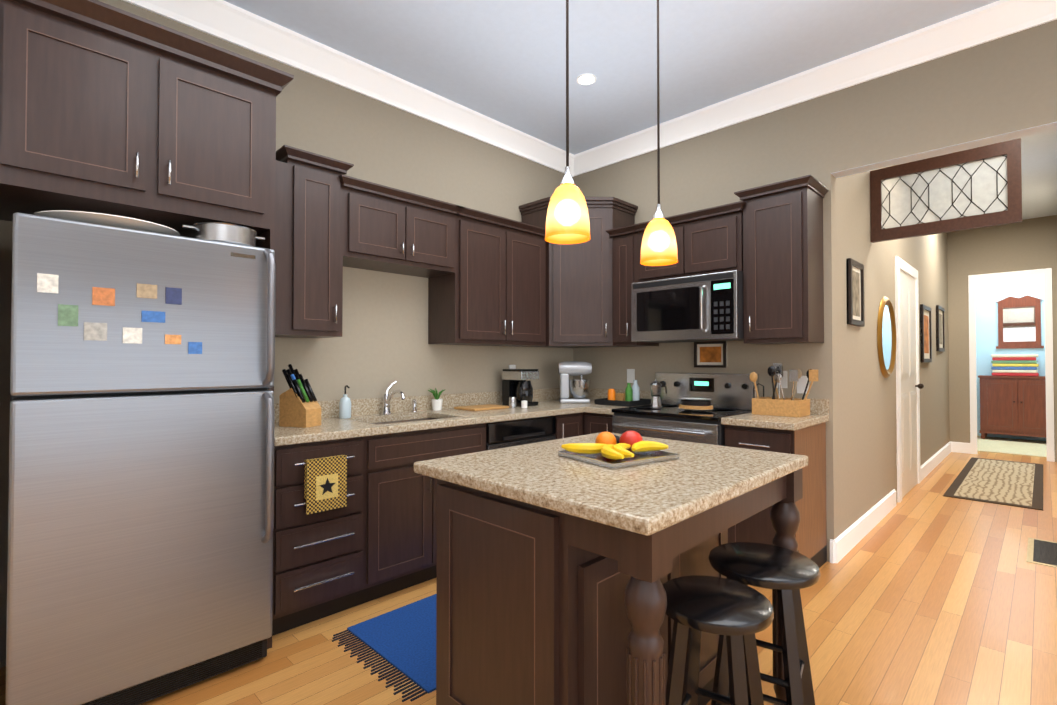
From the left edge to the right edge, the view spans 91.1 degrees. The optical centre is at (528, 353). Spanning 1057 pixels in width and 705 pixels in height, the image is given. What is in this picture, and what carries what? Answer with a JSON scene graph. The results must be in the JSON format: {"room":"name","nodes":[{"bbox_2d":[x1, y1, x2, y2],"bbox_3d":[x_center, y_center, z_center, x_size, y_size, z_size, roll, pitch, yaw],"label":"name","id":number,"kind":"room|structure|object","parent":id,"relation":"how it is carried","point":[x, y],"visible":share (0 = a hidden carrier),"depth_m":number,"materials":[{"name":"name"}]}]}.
{"room":"kitchen","nodes":[
{"label":"kitchen","id":0,"kind":"room"},
{"bbox_2d":[0,436,1056,704],"bbox_3d":[3.198,1.342,2.897,6.740,0.100,15.620,-1,-1,45],"label":"floor","id":1,"kind":"structure","parent":0,"point":[924,592],"depth_m":2.44,"materials":[{"name":"brown wood"}]},
{"bbox_2d":[5,212,275,704],"bbox_3d":[-1.566,0.414,2.114,0.800,1.703,0.780,-1,-1,45],"label":"fridge","id":2,"kind":"object","parent":1,"relation":"on","point":[141,497],"visible":1,"depth_m":1.83,"materials":[{"name":"silver metal"}]},
{"bbox_2d":[33,210,179,235],"bbox_3d":[-1.558,-0.460,1.938,0.400,0.034,0.430,-1,-1,45],"label":"plate","id":3,"kind":"object","parent":2,"relation":"on","point":[112,220],"visible":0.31,"depth_m":1.80,"materials":[{"name":"white ceramic"}]},
{"bbox_2d":[182,222,264,246],"bbox_3d":[-1.250,-0.490,2.140,0.230,0.099,0.300,-1,-1,45],"label":"pot","id":4,"kind":"object","parent":2,"relation":"on","point":[227,233],"visible":0.83,"depth_m":2.05,"materials":[{"name":"silver metal"}]},
{"bbox_2d":[332,594,435,701],"bbox_3d":[-0.241,1.283,2.556,0.660,0.009,1.238,-1,-1,45],"label":"kitchen rug","id":5,"kind":"object","parent":1,"relation":"on","point":[402,639],"visible":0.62,"depth_m":2.28,"materials":[{"name":"blue fabric"}]},
{"bbox_2d":[272,388,603,635],"bbox_3d":[-0.345,0.793,3.477,0.660,1.015,2.794,-1,-1,45],"label":"base cabinet","id":6,"kind":"object","parent":1,"relation":"on","point":[375,538],"depth_m":2.66,"materials":[{"name":"brown wood"}]},
{"bbox_2d":[279,364,320,427],"bbox_3d":[-1.197,0.213,2.698,0.199,0.320,0.112,0,-1,19],"label":"knife block","id":7,"kind":"object","parent":6,"relation":"on","point":[299,405],"visible":1,"depth_m":2.65,"materials":[{"name":"brown wood"}]},
{"bbox_2d":[304,455,346,514],"bbox_3d":[-0.947,0.608,2.429,0.032,0.244,0.190,-1,-1,45],"label":"hanging towel","id":8,"kind":"object","parent":6,"relation":"hanging from","point":[325,483],"visible":0.98,"depth_m":2.41,"materials":[{"name":"yellow fabric"}]},
{"bbox_2d":[339,385,350,418],"bbox_3d":[-1.076,0.281,3.055,0.081,0.195,0.068,-1,-1,45],"label":"soap dispenser","id":9,"kind":"object","parent":6,"relation":"on","point":[345,407],"visible":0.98,"depth_m":3.03,"materials":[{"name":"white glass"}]},
{"bbox_2d":[381,381,416,414],"bbox_3d":[-0.771,0.278,3.294,0.243,0.208,0.252,-1,-1,45],"label":"faucet","id":10,"kind":"object","parent":6,"relation":"on","point":[387,397],"visible":1,"depth_m":3.27,"materials":[{"name":"silver metal"}]},
{"bbox_2d":[428,388,443,410],"bbox_3d":[-0.635,0.310,3.544,0.142,0.151,0.140,-1,-1,45],"label":"plant pot","id":11,"kind":"object","parent":6,"relation":"on","point":[436,403],"visible":1,"depth_m":3.53,"materials":[{"name":"white ceramic"}]},
{"bbox_2d":[454,404,508,410],"bbox_3d":[-0.330,0.380,3.665,0.230,0.016,0.320,-1,-1,45],"label":"cutting board","id":12,"kind":"object","parent":6,"relation":"on","point":[481,407],"visible":1,"depth_m":3.60,"materials":[{"name":"brown wood"}]},
{"bbox_2d":[509,397,515,407],"bbox_3d":[-0.114,0.352,3.762,0.054,0.075,0.054,0,-1,30],"label":"canister","id":13,"kind":"object","parent":6,"relation":"on","point":[512,402],"depth_m":3.74,"materials":[{"name":"silver metal"}]},
{"bbox_2d":[502,369,538,406],"bbox_3d":[-0.066,0.254,3.933,0.221,0.275,0.201,-1,-1,45],"label":"coffee maker","id":14,"kind":"object","parent":6,"relation":"on","point":[516,383],"visible":0.9,"depth_m":3.87,"materials":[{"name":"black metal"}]},
{"bbox_2d":[521,400,526,407],"bbox_3d":[-0.029,0.361,3.734,0.043,0.055,0.043,0,-1,30],"label":"canister","id":15,"kind":"object","parent":6,"relation":"on","point":[523,403],"depth_m":3.72,"materials":[{"name":"white ceramic"}]},
{"bbox_2d":[558,361,591,402],"bbox_3d":[0.372,0.228,4.211,0.270,0.336,0.270,-1,-1,45],"label":"stand mixer","id":16,"kind":"object","parent":6,"relation":"on","point":[579,389],"visible":1,"depth_m":4.17,"materials":[{"name":"silver metal"}]},
{"bbox_2d":[486,416,555,450],"bbox_3d":[-0.223,0.867,3.591,0.576,0.872,0.617,-1,-1,45],"label":"dishwasher","id":17,"kind":"object","parent":1,"relation":"on","point":[505,434],"visible":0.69,"depth_m":3.37,"materials":[{"name":"black metal"}]},
{"bbox_2d":[414,432,807,704],"bbox_3d":[0.305,0.818,1.778,0.900,0.915,1.055,-1,-1,45],"label":"kitchen island","id":18,"kind":"object","parent":1,"relation":"on","point":[555,572],"visible":0.79,"depth_m":1.44,"materials":[{"name":"wood"}]},
{"bbox_2d":[558,450,679,468],"bbox_3d":[0.310,0.352,1.805,0.310,0.016,0.280,1,-1,-34],"label":"fruit tray","id":19,"kind":"object","parent":18,"relation":"on","point":[638,458],"visible":0.71,"depth_m":1.73,"materials":[{"name":"silver metal"}]},
{"bbox_2d":[561,430,667,459],"bbox_3d":[0.300,0.312,1.796,0.287,0.082,0.281,-1,-1,45],"label":"fruit","id":20,"kind":"object","parent":19,"relation":"on","point":[626,444],"visible":1,"depth_m":1.78,"materials":[{"name":"yellow food"}]},
{"bbox_2d":[584,389,651,434],"bbox_3d":[0.721,0.800,3.922,0.224,1.015,0.660,-1,-1,45],"label":"base cabinet","id":21,"kind":"object","parent":1,"relation":"on","point":[597,418],"depth_m":3.80,"materials":[{"name":"brown wood"}]},
{"bbox_2d":[595,380,650,406],"bbox_3d":[0.740,0.298,4.042,0.320,0.190,0.320,-1,-1,45],"label":"tray","id":22,"kind":"object","parent":21,"relation":"on","point":[630,397],"visible":0.96,"depth_m":3.99,"materials":[{"name":"brown wood"}]},
{"bbox_2d":[611,372,758,445],"bbox_3d":[1.056,0.709,3.548,0.773,1.145,0.697,-1,-1,45],"label":"range","id":23,"kind":"object","parent":1,"relation":"on","point":[728,394],"visible":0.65,"depth_m":3.52,"materials":[{"name":"silver metal"}]},
{"bbox_2d":[650,379,666,406],"bbox_3d":[0.948,0.286,3.779,0.136,0.200,0.090,-1,-1,45],"label":"moka pot","id":24,"kind":"object","parent":23,"relation":"on","point":[656,386],"visible":1,"depth_m":3.77,"materials":[{"name":"silver metal"}]},
{"bbox_2d":[678,398,712,411],"bbox_3d":[1.124,0.342,3.491,0.240,0.080,0.192,-1,-1,45],"label":"plate stack","id":25,"kind":"object","parent":23,"relation":"on","point":[695,404],"visible":1,"depth_m":3.42,"materials":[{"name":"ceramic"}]},
{"bbox_2d":[663,575,773,704],"bbox_3d":[0.489,0.956,1.365,0.322,0.633,0.322,-1,-1,45],"label":"stool","id":26,"kind":"object","parent":1,"relation":"on","point":[738,615],"visible":0.88,"depth_m":1.33,"materials":[{"name":"black paint"}]},
{"bbox_2d":[708,542,819,704],"bbox_3d":[0.735,0.960,1.628,0.350,0.633,0.350,-1,-1,45],"label":"stool","id":27,"kind":"object","parent":1,"relation":"on","point":[787,574],"visible":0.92,"depth_m":1.58,"materials":[{"name":"black paint"}]},
{"bbox_2d":[721,396,828,567],"bbox_3d":[1.507,0.789,3.155,0.412,1.015,0.642,-1,-1,45],"label":"base cabinet","id":28,"kind":"object","parent":1,"relation":"on","point":[806,435],"depth_m":3.01,"materials":[{"name":"brown wood"}]},
{"bbox_2d":[750,363,817,416],"bbox_3d":[1.606,0.219,3.247,0.378,0.324,0.267,-1,-1,45],"label":"utensil caddy","id":29,"kind":"object","parent":28,"relation":"on","point":[792,406],"visible":1,"depth_m":3.20,"materials":[{"name":"brown wood"}]},
{"bbox_2d":[943,457,1042,510],"bbox_3d":[5.027,1.327,5.535,0.660,0.010,2.700,-1,-1,45],"label":"runner rug","id":30,"kind":"object","parent":1,"relation":"on","point":[1010,483],"visible":1,"depth_m":5.27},
{"bbox_2d":[978,375,1045,438],"bbox_3d":[7.737,0.861,8.195,0.930,1.020,0.489,-1,-1,45],"label":"base cabinet","id":31,"kind":"object","parent":1,"relation":"on","point":[1013,405],"visible":0.73,"depth_m":8.08,"materials":[{"name":"brown wood"}]},
{"bbox_2d":[991,354,1038,375],"bbox_3d":[7.723,0.180,8.241,0.540,0.342,0.335,-1,-1,45],"label":"linens","id":32,"kind":"object","parent":31,"relation":"on","point":[1017,365],"visible":1,"depth_m":8.12,"materials":[{"name":"multicoloured fabric"}]},
{"bbox_2d":[977,439,1046,457],"bbox_3d":[7.354,1.351,7.156,2.400,0.010,1.480,-1,-1,45],"label":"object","id":33,"kind":"structure","parent":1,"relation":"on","point":[1015,448],"depth_m":7.48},
{"bbox_2d":[1026,537,1056,567],"bbox_3d":[3.385,1.296,3.388,0.185,0.007,0.620,-1,-1,45],"label":"floor vent","id":34,"kind":"object","parent":1,"relation":"in","point":[1041,552],"visible":1,"depth_m":3.38,"materials":[{"name":"metal"}]},
{"bbox_2d":[0,0,1056,667],"bbox_3d":[3.198,-0.247,2.921,6.740,3.080,15.620,-1,-1,45],"label":"wall","id":35,"kind":"structure","parent":0,"point":[378,346],"depth_m":3.68,"materials":[{"name":"beige paint"}]},
{"bbox_2d":[0,0,293,648],"bbox_3d":[-1.635,0.025,2.162,0.697,2.512,1.000,-1,-1,45],"label":"upper cabinet","id":36,"kind":"object","parent":35,"relation":"attached to","point":[105,108],"visible":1,"depth_m":1.93,"materials":[{"name":"brown wood"}]},
{"bbox_2d":[275,145,346,337],"bbox_3d":[-1.226,-0.561,2.845,0.328,0.934,0.297,-1,-1,45],"label":"upper cabinet","id":37,"kind":"object","parent":35,"relation":"attached to","point":[310,261],"depth_m":2.70,"materials":[{"name":"brown wood"}]},
{"bbox_2d":[123,0,574,176],"bbox_3d":[-2.024,-1.726,2.222,0.102,0.145,7.000,-1,-1,45],"label":"crown molding","id":38,"kind":"structure","parent":35,"relation":"attached to","point":[232,23],"depth_m":3.13,"materials":[{"name":"white wood"}]},
{"bbox_2d":[343,177,394,269],"bbox_3d":[-0.964,-0.744,3.111,0.328,0.417,0.446,-1,-1,45],"label":"upper cabinet","id":39,"kind":"object","parent":35,"relation":"attached to","point":[368,207],"depth_m":2.95,"materials":[{"name":"brown wood"}]},
{"bbox_2d":[371,189,458,280],"bbox_3d":[-0.737,-0.740,3.340,0.328,0.417,0.446,-1,-1,45],"label":"upper cabinet","id":40,"kind":"object","parent":35,"relation":"attached to","point":[424,226],"depth_m":3.22,"materials":[{"name":"brown wood"}]},
{"bbox_2d":[428,206,550,347],"bbox_3d":[-0.275,-0.503,3.802,0.328,0.877,0.867,-1,-1,45],"label":"upper cabinet","id":41,"kind":"object","parent":35,"relation":"attached to","point":[494,280],"depth_m":3.61,"materials":[{"name":"brown wood"}]},
{"bbox_2d":[520,197,638,347],"bbox_3d":[0.407,-0.609,4.257,0.657,1.102,0.657,-1,-1,45],"label":"upper cabinet","id":42,"kind":"object","parent":35,"relation":"attached to","point":[581,272],"depth_m":4.03,"materials":[{"name":"brown wood"}]},
{"bbox_2d":[627,369,634,382],"bbox_3d":[0.843,0.183,4.274,0.070,0.114,0.006,-1,-1,45],"label":"electrical outlet plate","id":43,"kind":"object","parent":35,"relation":"attached to","point":[630,372],"depth_m":4.27,"materials":[{"name":"white plastic"}]},
{"bbox_2d":[611,225,658,346],"bbox_3d":[0.832,-0.503,4.065,0.231,0.885,0.328,-1,-1,45],"label":"upper cabinet","id":44,"kind":"object","parent":35,"relation":"attached to","point":[622,240],"depth_m":3.96,"materials":[{"name":"brown wood"}]},
{"bbox_2d":[635,213,694,282],"bbox_3d":[1.075,-0.738,3.828,0.453,0.423,0.328,-1,-1,45],"label":"upper cabinet","id":45,"kind":"object","parent":35,"relation":"attached to","point":[683,226],"depth_m":3.63,"materials":[{"name":"brown wood"}]},
{"bbox_2d":[694,341,726,367],"bbox_3d":[1.325,0.005,3.783,0.240,0.190,0.026,-1,-1,45],"label":"framed picture","id":46,"kind":"object","parent":35,"relation":"attached to","point":[710,354],"visible":0.98,"depth_m":3.78,"materials":[{"name":"paper"}]},
{"bbox_2d":[695,201,742,274],"bbox_3d":[1.309,-0.741,3.596,0.453,0.423,0.328,-1,-1,45],"label":"upper cabinet","id":47,"kind":"object","parent":35,"relation":"attached to","point":[719,230],"depth_m":3.42,"materials":[{"name":"brown wood"}]},
{"bbox_2d":[631,270,743,342],"bbox_3d":[1.154,-0.306,3.660,0.784,0.429,0.446,-1,-1,45],"label":"microwave","id":48,"kind":"object","parent":47,"relation":"attached to","point":[702,308],"visible":1,"depth_m":3.49,"materials":[{"name":"silver metal"}]},
{"bbox_2d":[777,371,786,387],"bbox_3d":[1.681,0.170,3.443,0.070,0.114,0.006,-1,-1,45],"label":"electrical outlet plate","id":49,"kind":"object","parent":35,"relation":"attached to","point":[784,379],"depth_m":3.43,"materials":[{"name":"white plastic"}]},
{"bbox_2d":[739,177,826,343],"bbox_3d":[1.611,-0.545,3.293,0.380,0.956,0.328,-1,-1,45],"label":"upper cabinet","id":50,"kind":"object","parent":35,"relation":"attached to","point":[783,272],"depth_m":3.17,"materials":[{"name":"brown wood"}]},
{"bbox_2d":[797,376,808,393],"bbox_3d":[1.772,0.199,3.352,0.070,0.114,0.006,-1,-1,45],"label":"electrical outlet plate","id":51,"kind":"object","parent":35,"relation":"attached to","point":[802,383],"depth_m":3.35,"materials":[{"name":"white plastic"}]},
{"bbox_2d":[846,258,864,326],"bbox_3d":[2.273,-0.417,3.602,0.026,0.440,0.360,-1,-1,45],"label":"framed picture","id":52,"kind":"object","parent":35,"relation":"attached to","point":[855,297],"visible":1,"depth_m":3.59,"materials":[{"name":"wood"}]},
{"bbox_2d":[877,297,895,377],"bbox_3d":[2.985,-0.137,4.314,0.027,0.682,0.620,-1,-1,45],"label":"mirror","id":53,"kind":"object","parent":35,"relation":"attached to","point":[886,333],"visible":1,"depth_m":4.30,"materials":[{"name":"gold metal"}]},
{"bbox_2d":[920,304,931,361],"bbox_3d":[4.407,-0.215,5.750,0.026,0.620,0.580,-1,-1,45],"label":"framed picture","id":54,"kind":"object","parent":35,"relation":"attached to","point":[926,333],"visible":1,"depth_m":5.73,"materials":[{"name":"wood"}]},
{"bbox_2d":[920,441,953,480],"bbox_3d":[4.953,1.272,6.278,0.030,0.142,2.550,-1,-1,45],"label":"baseboard","id":55,"kind":"structure","parent":35,"relation":"attached to","point":[931,463],"depth_m":6.18,"materials":[{"name":"white wood"}]},
{"bbox_2d":[936,305,944,350],"bbox_3d":[5.203,-0.313,6.554,0.026,0.560,0.520,-1,-1,45],"label":"framed picture","id":56,"kind":"object","parent":35,"relation":"attached to","point":[940,335],"visible":1,"depth_m":6.54,"materials":[{"name":"wood"}]},
{"bbox_2d":[870,138,1021,242],"bbox_3d":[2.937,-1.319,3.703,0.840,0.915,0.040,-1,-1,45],"label":"window","id":57,"kind":"structure","parent":35,"relation":"in","point":[975,188],"depth_m":3.66,"materials":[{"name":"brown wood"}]},
{"bbox_2d":[895,256,1054,501],"bbox_3d":[4.921,0.122,5.560,1.020,2.420,3.640,-1,-1,45],"label":"door frame","id":58,"kind":"structure","parent":35,"relation":"attached to","point":[909,386],"depth_m":5.20,"materials":[{"name":"white wood"}]},
{"bbox_2d":[996,295,1043,348],"bbox_3d":[7.918,-0.511,8.377,0.560,0.850,0.030,-1,-1,45],"label":"window","id":59,"kind":"structure","parent":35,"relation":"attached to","point":[1019,322],"depth_m":8.37,"materials":[{"name":"brown wood"}]},
{"bbox_2d":[224,0,1056,219],"bbox_3d":[3.198,-1.847,2.945,6.740,0.120,15.620,-1,-1,45],"label":"ceiling","id":60,"kind":"structure","parent":0,"point":[503,61],"depth_m":3.03,"materials":[{"name":"paint"}]},
{"bbox_2d":[545,0,590,243],"bbox_3d":[0.120,-1.079,1.606,0.141,1.454,0.141,-1,-1,45],"label":"pendant light","id":61,"kind":"object","parent":60,"relation":"hanging from","point":[567,220],"visible":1,"depth_m":1.56,"materials":[{"name":"yellow glass"}]},
{"bbox_2d":[576,74,595,84],"bbox_3d":[0.375,-1.777,3.364,0.130,0.007,0.130,-1,-1,45],"label":"recessed light","id":62,"kind":"object","parent":60,"relation":"in","point":[586,79],"visible":1,"depth_m":3.36,"materials":[{"name":"white"}]},
{"bbox_2d":[640,0,677,265],"bbox_3d":[0.496,-1.074,1.985,0.141,1.454,0.141,-1,-1,45],"label":"pendant light","id":63,"kind":"object","parent":60,"relation":"hanging from","point":[659,246],"visible":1,"depth_m":1.94,"materials":[{"name":"yellow glass"}]},
{"bbox_2d":[830,20,1056,177],"bbox_3d":[3.500,-1.479,1.752,4.400,0.652,0.120,-1,-1,45],"label":"wall","id":64,"kind":"structure","parent":0,"point":[1002,89],"depth_m":2.85,"materials":[{"name":"beige paint"}]},
{"bbox_2d":[575,0,1056,175],"bbox_3d":[2.680,-1.723,2.413,6.270,0.145,0.102,-1,-1,45],"label":"crown molding","id":65,"kind":"structure","parent":64,"relation":"attached to","point":[1001,18],"depth_m":3.16,"materials":[{"name":"white wood"}]}
]}

